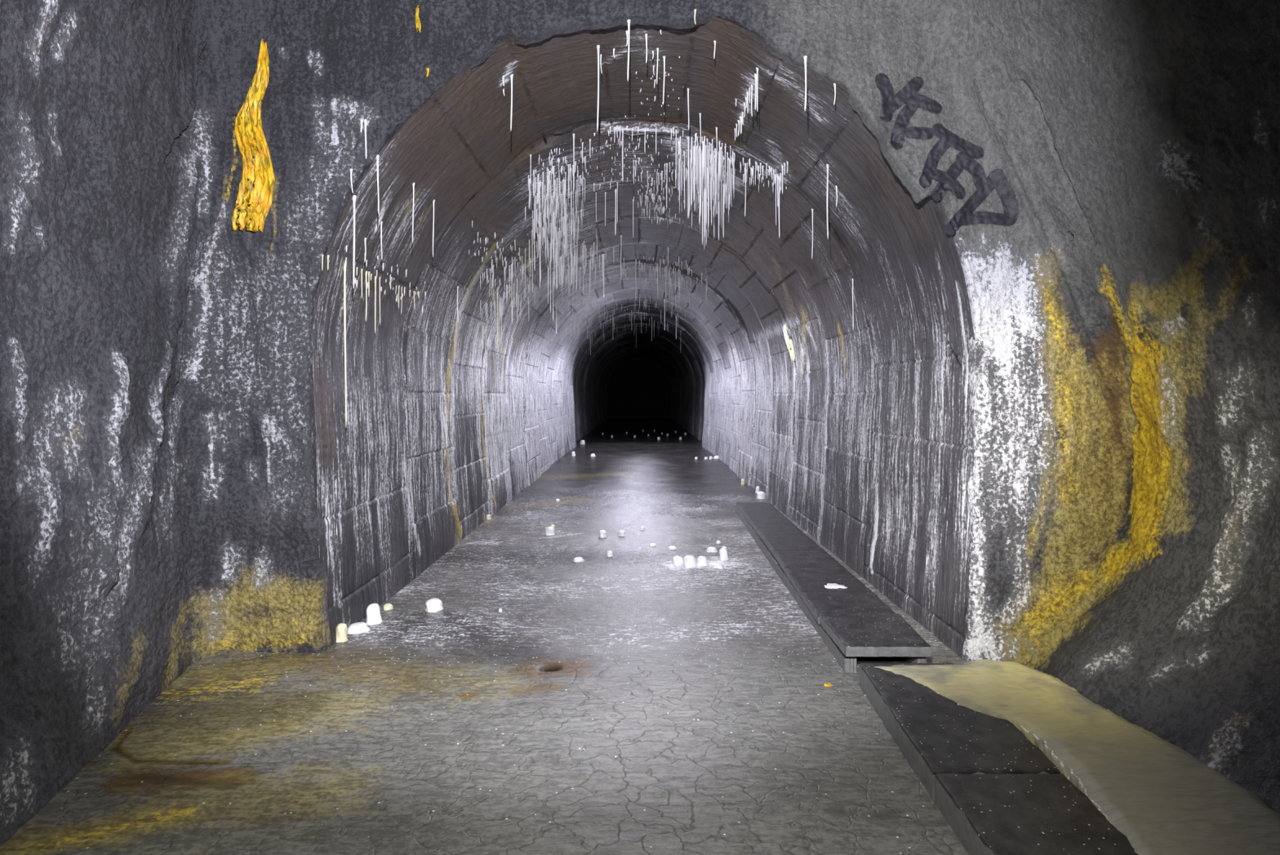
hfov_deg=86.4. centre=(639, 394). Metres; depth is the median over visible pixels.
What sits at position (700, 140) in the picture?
stalactite
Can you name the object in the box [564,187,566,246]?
stalactite
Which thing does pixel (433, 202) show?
stalactite
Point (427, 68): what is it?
stalactite
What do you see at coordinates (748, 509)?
drain cover slab
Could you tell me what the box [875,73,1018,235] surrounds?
graffiti
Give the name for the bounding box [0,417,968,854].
floor
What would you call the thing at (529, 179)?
stalactite
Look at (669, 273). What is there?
stalactite
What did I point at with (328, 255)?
stalactite
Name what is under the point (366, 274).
stalactite
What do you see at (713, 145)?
stalactite
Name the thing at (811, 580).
drain cover slab
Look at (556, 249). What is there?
stalactite
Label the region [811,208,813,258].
stalactite
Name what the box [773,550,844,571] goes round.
drain cover slab
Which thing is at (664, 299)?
stalactite
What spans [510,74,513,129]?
stalactite
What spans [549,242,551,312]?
stalactite
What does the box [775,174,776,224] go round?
stalactite
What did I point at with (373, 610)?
stalagmite
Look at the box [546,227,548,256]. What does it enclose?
stalactite
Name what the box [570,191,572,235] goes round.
stalactite
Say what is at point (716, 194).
stalactite
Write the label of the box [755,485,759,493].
stalagmite
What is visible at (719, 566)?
stalagmite
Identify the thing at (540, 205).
stalactite
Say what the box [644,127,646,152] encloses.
stalactite
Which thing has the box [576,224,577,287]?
stalactite
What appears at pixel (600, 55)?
stalactite
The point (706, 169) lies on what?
stalactite stubble
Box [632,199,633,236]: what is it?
stalactite
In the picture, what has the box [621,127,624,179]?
stalactite
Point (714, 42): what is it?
stalactite
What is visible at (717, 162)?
stalactite
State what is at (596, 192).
stalactite
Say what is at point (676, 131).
stalactite
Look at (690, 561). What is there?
stalagmite
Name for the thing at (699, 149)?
stalactite
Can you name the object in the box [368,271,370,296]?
stalactite
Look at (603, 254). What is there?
stalactite
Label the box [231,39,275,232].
drapery
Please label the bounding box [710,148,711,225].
stalactite
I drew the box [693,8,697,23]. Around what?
stalactite
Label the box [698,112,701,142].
stalactite
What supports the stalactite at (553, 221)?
hanging from the ceiling
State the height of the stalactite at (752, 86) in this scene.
0.224 m
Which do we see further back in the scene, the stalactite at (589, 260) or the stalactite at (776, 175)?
the stalactite at (589, 260)
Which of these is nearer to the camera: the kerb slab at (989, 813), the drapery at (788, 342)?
the kerb slab at (989, 813)
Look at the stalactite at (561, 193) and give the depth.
7.25 m
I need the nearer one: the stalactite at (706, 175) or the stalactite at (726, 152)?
the stalactite at (726, 152)
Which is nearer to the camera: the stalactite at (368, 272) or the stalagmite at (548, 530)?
the stalactite at (368, 272)
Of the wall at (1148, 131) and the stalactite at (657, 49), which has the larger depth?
the stalactite at (657, 49)
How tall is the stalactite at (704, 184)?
0.798 m
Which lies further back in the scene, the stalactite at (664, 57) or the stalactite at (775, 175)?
the stalactite at (775, 175)
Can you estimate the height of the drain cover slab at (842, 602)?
0.054 m
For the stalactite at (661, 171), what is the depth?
7.03 m
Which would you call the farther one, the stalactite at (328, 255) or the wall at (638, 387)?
the wall at (638, 387)
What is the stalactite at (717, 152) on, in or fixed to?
hanging from the ceiling
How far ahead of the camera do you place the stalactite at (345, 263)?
4.50 m
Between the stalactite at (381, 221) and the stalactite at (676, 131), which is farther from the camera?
the stalactite at (676, 131)
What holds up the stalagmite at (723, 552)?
on the floor
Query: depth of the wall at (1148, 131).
3.27 m
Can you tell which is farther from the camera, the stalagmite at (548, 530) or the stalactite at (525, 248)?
the stalactite at (525, 248)
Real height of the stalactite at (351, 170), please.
0.147 m
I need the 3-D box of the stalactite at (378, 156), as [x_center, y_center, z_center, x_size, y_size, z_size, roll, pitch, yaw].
[-1.632,-1.307,4.250,0.022,0.363,0.022,0,0,22]
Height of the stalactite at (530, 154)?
0.258 m
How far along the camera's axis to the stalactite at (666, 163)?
6.76 m
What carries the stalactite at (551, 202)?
hanging from the ceiling
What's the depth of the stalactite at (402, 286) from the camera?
5.62 m
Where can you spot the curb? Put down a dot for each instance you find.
(848, 664)
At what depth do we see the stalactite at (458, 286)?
7.00 m
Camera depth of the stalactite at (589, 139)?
6.04 m
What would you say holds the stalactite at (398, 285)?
attached to the wall at (443, 429)
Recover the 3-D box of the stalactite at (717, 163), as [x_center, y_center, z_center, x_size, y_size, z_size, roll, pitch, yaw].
[0.748,-1.808,6.410,0.024,0.724,0.024,0,0,22]
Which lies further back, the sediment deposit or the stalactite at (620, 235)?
the stalactite at (620, 235)
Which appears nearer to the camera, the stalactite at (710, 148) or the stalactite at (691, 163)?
the stalactite at (710, 148)
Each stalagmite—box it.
[336,622,347,642]
[347,621,369,633]
[365,603,382,625]
[382,602,393,610]
[425,597,443,612]
[485,514,491,519]
[545,526,555,535]
[573,556,584,562]
[599,529,607,537]
[606,550,613,556]
[617,529,625,536]
[648,542,657,546]
[668,545,677,549]
[671,555,684,565]
[683,555,697,568]
[697,555,708,565]
[706,546,717,551]
[712,563,724,568]
[719,547,728,560]
[740,478,745,484]
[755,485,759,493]
[756,491,765,498]
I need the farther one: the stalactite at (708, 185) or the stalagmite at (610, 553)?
the stalagmite at (610, 553)
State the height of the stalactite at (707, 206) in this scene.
0.563 m
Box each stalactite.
[321,254,324,270]
[327,254,329,270]
[343,262,346,426]
[350,168,352,191]
[352,195,356,288]
[360,119,363,132]
[360,268,363,298]
[364,119,366,159]
[364,237,366,261]
[364,271,368,321]
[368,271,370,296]
[374,275,377,333]
[376,155,379,213]
[378,276,381,324]
[380,221,382,258]
[397,284,399,308]
[400,286,402,314]
[412,182,415,243]
[425,67,429,77]
[432,199,435,257]
[457,285,458,320]
[496,293,498,346]
[498,294,499,343]
[500,310,502,351]
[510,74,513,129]
[511,282,512,322]
[516,279,518,324]
[521,255,522,283]
[524,248,525,296]
[528,178,530,208]
[529,154,531,181]
[531,235,533,291]
[533,190,535,239]
[533,239,534,268]
[537,173,539,203]
[539,204,541,279]
[542,226,543,244]
[543,208,544,238]
[544,185,545,217]
[545,213,546,255]
[546,176,548,219]
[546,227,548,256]
[546,265,548,303]
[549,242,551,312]
[551,201,552,261]
[552,271,553,321]
[553,221,554,286]
[555,187,556,217]
[555,226,558,288]
[555,248,556,288]
[555,296,556,333]
[560,193,562,236]
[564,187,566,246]
[565,198,567,257]
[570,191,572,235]
[570,226,571,284]
[572,133,575,191]
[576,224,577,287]
[589,138,591,156]
[589,259,590,290]
[595,191,596,222]
[596,44,599,129]
[600,54,601,72]
[603,253,604,297]
[604,191,606,226]
[614,188,617,234]
[616,182,617,222]
[620,235,622,275]
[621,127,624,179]
[626,19,631,80]
[632,160,634,184]
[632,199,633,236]
[644,33,647,63]
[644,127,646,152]
[651,316,652,341]
[654,128,657,153]
[656,48,658,84]
[657,262,657,294]
[661,170,662,191]
[662,56,666,103]
[663,298,666,329]
[665,266,666,298]
[666,163,667,209]
[669,272,670,297]
[675,129,677,179]
[684,163,685,197]
[686,88,688,129]
[687,136,689,213]
[690,163,693,204]
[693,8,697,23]
[693,146,694,200]
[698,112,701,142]
[698,149,700,222]
[699,139,701,214]
[702,195,702,244]
[703,195,704,245]
[704,183,705,236]
[705,175,706,223]
[705,222,706,241]
[706,206,707,234]
[707,185,709,227]
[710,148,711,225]
[712,145,713,199]
[713,40,715,57]
[713,209,715,236]
[715,127,717,163]
[715,194,717,213]
[717,151,719,177]
[717,162,719,199]
[717,163,719,240]
[722,182,724,237]
[726,151,728,195]
[737,120,739,136]
[739,115,742,133]
[744,163,746,216]
[746,92,748,111]
[750,84,753,116]
[753,73,756,110]
[755,67,758,111]
[755,161,756,185]
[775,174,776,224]
[776,174,778,206]
[777,176,780,236]
[781,164,783,194]
[803,55,807,111]
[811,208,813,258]
[826,164,829,238]
[833,83,835,105]
[835,185,837,206]
[851,278,853,328]
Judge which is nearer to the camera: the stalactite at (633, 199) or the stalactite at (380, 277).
the stalactite at (380, 277)
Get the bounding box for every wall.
[0,0,210,846]
[178,0,1133,661]
[311,125,615,649]
[606,357,671,417]
[662,129,975,658]
[901,656,926,662]
[969,0,1279,813]
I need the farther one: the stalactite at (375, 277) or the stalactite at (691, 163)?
the stalactite at (691, 163)
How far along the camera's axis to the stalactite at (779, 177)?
5.93 m
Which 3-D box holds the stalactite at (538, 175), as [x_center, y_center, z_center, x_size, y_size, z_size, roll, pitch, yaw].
[-0.948,-1.927,6.406,0.021,0.288,0.021,0,0,22]
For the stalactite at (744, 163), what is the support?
hanging from the ceiling
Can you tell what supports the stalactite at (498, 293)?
hanging from the wall at (443, 429)
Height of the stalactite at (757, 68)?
0.292 m
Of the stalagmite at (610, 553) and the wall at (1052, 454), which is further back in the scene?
the stalagmite at (610, 553)
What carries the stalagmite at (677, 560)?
on the floor
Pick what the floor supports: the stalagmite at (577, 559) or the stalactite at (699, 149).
the stalagmite at (577, 559)
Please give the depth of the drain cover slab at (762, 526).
7.58 m
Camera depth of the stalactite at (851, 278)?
6.04 m
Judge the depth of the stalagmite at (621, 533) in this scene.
7.74 m
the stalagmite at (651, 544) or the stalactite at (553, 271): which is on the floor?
the stalagmite at (651, 544)
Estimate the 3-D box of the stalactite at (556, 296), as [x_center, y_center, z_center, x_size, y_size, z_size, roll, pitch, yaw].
[-1.386,-1.380,11.399,0.017,0.772,0.017,0,0,22]
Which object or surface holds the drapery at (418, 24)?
attached to the wall at (1052, 454)
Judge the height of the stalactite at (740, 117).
0.138 m
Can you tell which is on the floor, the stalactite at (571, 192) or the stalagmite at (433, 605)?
the stalagmite at (433, 605)
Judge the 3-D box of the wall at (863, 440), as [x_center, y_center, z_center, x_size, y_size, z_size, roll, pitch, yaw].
[1.869,-0.082,25.103,0.797,3.484,41.944,0,0,0]
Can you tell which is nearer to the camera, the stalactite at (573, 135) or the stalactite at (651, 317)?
the stalactite at (573, 135)
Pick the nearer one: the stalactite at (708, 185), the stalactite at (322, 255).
the stalactite at (322, 255)
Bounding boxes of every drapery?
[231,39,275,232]
[415,4,421,32]
[782,324,795,362]
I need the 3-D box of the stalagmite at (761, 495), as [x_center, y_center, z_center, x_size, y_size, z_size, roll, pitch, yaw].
[1.879,1.549,10.481,0.148,0.112,0.145,0,0,0]
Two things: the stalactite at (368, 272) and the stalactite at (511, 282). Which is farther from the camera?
the stalactite at (511, 282)
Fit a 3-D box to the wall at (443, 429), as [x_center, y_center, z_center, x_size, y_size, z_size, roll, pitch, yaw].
[-1.833,-0.078,25.159,0.793,3.477,41.829,0,0,0]
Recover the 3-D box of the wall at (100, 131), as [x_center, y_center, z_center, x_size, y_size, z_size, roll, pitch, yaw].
[-2.122,-0.689,0.572,0.947,4.699,7.176,0,0,-3]
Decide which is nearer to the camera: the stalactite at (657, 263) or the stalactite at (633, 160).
the stalactite at (633, 160)
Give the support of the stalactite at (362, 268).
attached to the wall at (443, 429)
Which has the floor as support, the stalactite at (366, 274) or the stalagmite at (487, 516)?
the stalagmite at (487, 516)
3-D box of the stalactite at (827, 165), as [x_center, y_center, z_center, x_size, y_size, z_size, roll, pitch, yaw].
[1.422,-1.452,5.139,0.024,0.561,0.024,0,0,22]
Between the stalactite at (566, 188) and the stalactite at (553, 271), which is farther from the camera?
the stalactite at (553, 271)
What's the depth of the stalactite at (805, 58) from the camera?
4.13 m
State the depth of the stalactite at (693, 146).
6.17 m
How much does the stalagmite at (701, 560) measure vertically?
0.086 m
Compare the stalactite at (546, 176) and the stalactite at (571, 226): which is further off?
the stalactite at (571, 226)
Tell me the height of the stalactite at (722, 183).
0.556 m
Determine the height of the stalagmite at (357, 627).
0.055 m
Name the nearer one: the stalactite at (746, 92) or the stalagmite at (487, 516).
the stalactite at (746, 92)
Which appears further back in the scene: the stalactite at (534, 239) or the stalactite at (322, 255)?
the stalactite at (534, 239)
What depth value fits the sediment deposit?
2.71 m
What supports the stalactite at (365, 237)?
hanging from the wall at (443, 429)
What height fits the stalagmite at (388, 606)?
0.044 m
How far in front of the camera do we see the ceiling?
5.86 m
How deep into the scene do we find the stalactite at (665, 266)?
11.90 m
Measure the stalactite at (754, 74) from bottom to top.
0.242 m
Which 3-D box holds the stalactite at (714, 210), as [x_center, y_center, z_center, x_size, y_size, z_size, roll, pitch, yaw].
[0.776,-1.884,7.030,0.027,0.552,0.027,0,0,23]
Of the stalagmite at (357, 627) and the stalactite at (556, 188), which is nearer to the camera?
the stalagmite at (357, 627)
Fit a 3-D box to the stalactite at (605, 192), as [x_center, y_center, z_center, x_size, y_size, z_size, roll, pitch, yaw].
[-0.380,-2.081,7.663,0.023,0.386,0.023,0,0,22]
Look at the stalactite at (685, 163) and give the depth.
6.68 m
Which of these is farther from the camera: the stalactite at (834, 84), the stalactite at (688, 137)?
the stalactite at (688, 137)
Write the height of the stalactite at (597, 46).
0.585 m
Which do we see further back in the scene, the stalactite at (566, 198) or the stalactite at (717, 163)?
the stalactite at (566, 198)
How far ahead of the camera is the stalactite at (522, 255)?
8.42 m
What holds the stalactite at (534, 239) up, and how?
hanging from the ceiling
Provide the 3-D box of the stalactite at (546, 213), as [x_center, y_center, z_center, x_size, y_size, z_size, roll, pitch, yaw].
[-1.054,-1.788,7.664,0.024,0.496,0.024,0,0,22]
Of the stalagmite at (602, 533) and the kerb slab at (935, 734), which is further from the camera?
the stalagmite at (602, 533)
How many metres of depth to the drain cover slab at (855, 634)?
4.06 m
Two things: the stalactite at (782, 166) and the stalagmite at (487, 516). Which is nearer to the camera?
the stalactite at (782, 166)
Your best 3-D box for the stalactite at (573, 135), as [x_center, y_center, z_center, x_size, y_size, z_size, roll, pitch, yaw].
[-0.569,-2.010,5.924,0.025,0.504,0.025,0,0,22]
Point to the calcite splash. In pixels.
(829, 585)
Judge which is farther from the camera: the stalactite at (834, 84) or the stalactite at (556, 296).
the stalactite at (556, 296)
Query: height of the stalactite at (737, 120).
0.127 m
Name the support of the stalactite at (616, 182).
hanging from the ceiling
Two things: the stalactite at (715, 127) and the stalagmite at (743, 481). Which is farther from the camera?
the stalagmite at (743, 481)
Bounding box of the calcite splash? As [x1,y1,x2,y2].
[823,582,848,588]
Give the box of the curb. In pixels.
[735,505,856,672]
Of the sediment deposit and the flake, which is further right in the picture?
the sediment deposit
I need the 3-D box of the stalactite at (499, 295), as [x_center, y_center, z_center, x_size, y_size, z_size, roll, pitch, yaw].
[-1.778,-0.920,8.648,0.018,0.691,0.018,0,0,22]
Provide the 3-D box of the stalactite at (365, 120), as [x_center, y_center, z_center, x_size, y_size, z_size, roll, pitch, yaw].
[-1.684,-1.567,4.194,0.020,0.241,0.021,0,0,-22]
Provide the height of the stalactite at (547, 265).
0.553 m
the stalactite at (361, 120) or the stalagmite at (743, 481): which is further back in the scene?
the stalagmite at (743, 481)
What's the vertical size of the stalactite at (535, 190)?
0.493 m
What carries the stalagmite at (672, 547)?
on the floor
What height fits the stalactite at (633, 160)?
0.241 m
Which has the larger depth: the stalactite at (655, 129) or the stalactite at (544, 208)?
the stalactite at (544, 208)
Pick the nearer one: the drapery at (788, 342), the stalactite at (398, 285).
the stalactite at (398, 285)
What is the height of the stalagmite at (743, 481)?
0.110 m
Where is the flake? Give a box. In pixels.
[823,682,832,686]
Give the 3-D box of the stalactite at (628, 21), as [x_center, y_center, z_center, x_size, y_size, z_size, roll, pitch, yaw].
[-0.064,-2.138,4.235,0.028,0.379,0.028,0,0,22]
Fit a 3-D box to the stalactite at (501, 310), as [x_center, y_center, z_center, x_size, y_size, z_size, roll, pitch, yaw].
[-1.828,-0.855,9.030,0.022,0.656,0.022,0,0,22]
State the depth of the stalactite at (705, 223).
6.39 m
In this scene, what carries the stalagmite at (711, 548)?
on the floor
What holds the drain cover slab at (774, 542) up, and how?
on the wall at (908, 659)
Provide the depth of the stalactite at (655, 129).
5.90 m
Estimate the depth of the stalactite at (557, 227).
8.40 m
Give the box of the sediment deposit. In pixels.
[873,658,1279,854]
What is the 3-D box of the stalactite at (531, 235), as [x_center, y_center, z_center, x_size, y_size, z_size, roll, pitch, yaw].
[-1.258,-1.536,8.020,0.023,0.699,0.023,0,0,22]
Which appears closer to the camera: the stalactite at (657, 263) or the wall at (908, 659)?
the wall at (908, 659)
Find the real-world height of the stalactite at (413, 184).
0.433 m
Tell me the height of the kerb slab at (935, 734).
0.152 m
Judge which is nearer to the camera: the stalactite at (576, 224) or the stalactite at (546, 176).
the stalactite at (546, 176)
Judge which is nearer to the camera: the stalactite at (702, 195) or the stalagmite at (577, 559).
the stalactite at (702, 195)
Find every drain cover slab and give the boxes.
[735,502,786,521]
[748,517,805,538]
[761,534,825,554]
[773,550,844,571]
[784,567,872,598]
[802,591,894,623]
[819,613,930,656]
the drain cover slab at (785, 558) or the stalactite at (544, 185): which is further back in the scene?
the stalactite at (544, 185)
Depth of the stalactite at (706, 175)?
6.16 m
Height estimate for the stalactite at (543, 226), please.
0.231 m
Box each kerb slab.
[859,662,1060,801]
[934,772,1138,854]
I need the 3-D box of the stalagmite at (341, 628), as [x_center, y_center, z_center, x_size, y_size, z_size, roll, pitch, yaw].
[-1.943,1.552,4.452,0.089,0.117,0.087,0,0,0]
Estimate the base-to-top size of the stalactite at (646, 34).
0.197 m
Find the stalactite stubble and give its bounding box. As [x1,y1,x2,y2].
[345,56,786,346]
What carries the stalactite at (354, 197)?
hanging from the wall at (443, 429)
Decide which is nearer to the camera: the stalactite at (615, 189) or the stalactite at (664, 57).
the stalactite at (664, 57)
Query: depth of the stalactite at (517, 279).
9.03 m
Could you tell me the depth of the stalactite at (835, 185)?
5.27 m
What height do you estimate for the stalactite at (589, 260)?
0.590 m
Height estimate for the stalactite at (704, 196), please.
0.770 m
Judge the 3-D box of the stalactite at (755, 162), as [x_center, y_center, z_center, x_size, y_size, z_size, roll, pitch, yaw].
[1.020,-1.931,5.959,0.017,0.211,0.017,0,0,-22]
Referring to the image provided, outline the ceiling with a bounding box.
[403,16,869,368]

